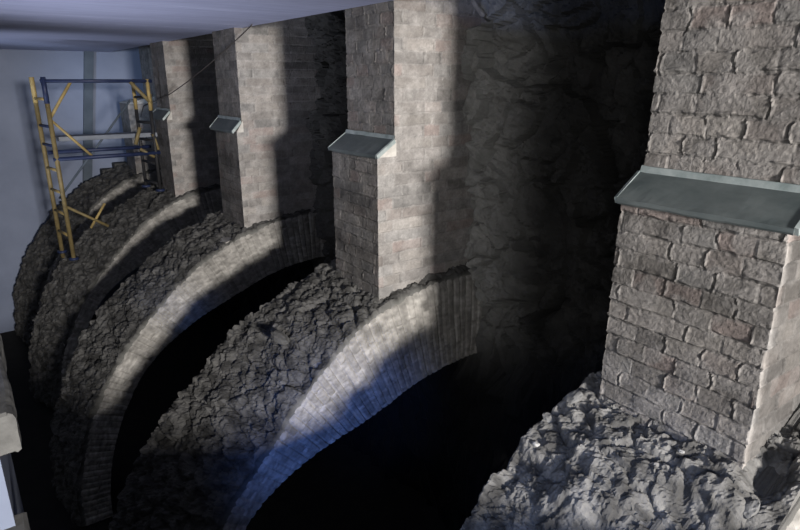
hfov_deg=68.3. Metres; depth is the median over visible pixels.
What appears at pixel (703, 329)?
brick pier
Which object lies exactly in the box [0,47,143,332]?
wall
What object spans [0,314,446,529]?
floor
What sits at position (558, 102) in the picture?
wall
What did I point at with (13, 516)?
pier
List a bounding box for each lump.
[271,330,289,344]
[542,412,555,422]
[565,390,582,403]
[743,499,759,518]
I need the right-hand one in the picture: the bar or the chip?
the chip
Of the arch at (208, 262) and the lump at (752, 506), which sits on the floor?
the arch at (208, 262)
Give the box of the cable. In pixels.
[141,24,251,115]
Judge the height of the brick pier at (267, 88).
2.182 m
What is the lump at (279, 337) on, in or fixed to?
on the arch at (259, 408)
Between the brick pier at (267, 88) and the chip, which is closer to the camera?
the chip
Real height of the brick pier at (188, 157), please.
2.182 m
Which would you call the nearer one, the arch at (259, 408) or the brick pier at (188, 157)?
the arch at (259, 408)
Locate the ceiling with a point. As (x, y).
(51, 25)
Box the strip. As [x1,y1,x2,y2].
[83,51,93,182]
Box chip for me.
[531,441,539,446]
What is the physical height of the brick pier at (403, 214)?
2.182 m
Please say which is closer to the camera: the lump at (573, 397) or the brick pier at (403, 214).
the lump at (573, 397)
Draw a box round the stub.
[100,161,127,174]
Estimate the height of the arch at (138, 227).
2.798 m
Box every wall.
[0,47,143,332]
[203,0,665,529]
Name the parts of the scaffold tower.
post, post, post, post, plate, plate, post, post, post, post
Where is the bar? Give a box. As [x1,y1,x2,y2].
[470,0,485,16]
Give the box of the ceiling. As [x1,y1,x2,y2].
[0,0,392,51]
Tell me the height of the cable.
0.999 m
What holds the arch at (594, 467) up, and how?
on the floor
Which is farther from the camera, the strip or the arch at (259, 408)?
the strip
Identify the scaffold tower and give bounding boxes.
[29,77,164,260]
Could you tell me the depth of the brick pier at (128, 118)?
9.47 m
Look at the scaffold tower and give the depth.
7.38 m
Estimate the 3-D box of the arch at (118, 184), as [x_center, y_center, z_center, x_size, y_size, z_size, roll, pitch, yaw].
[-4.934,-0.326,9.876,2.946,2.793,0.904,-12,21,-34]
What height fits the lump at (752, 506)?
0.056 m
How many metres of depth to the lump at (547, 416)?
2.63 m
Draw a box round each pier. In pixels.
[0,334,29,529]
[119,45,160,173]
[149,33,219,196]
[209,16,320,227]
[328,0,485,300]
[599,0,799,469]
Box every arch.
[13,164,161,345]
[28,183,222,410]
[49,209,325,527]
[108,258,483,529]
[460,371,799,529]

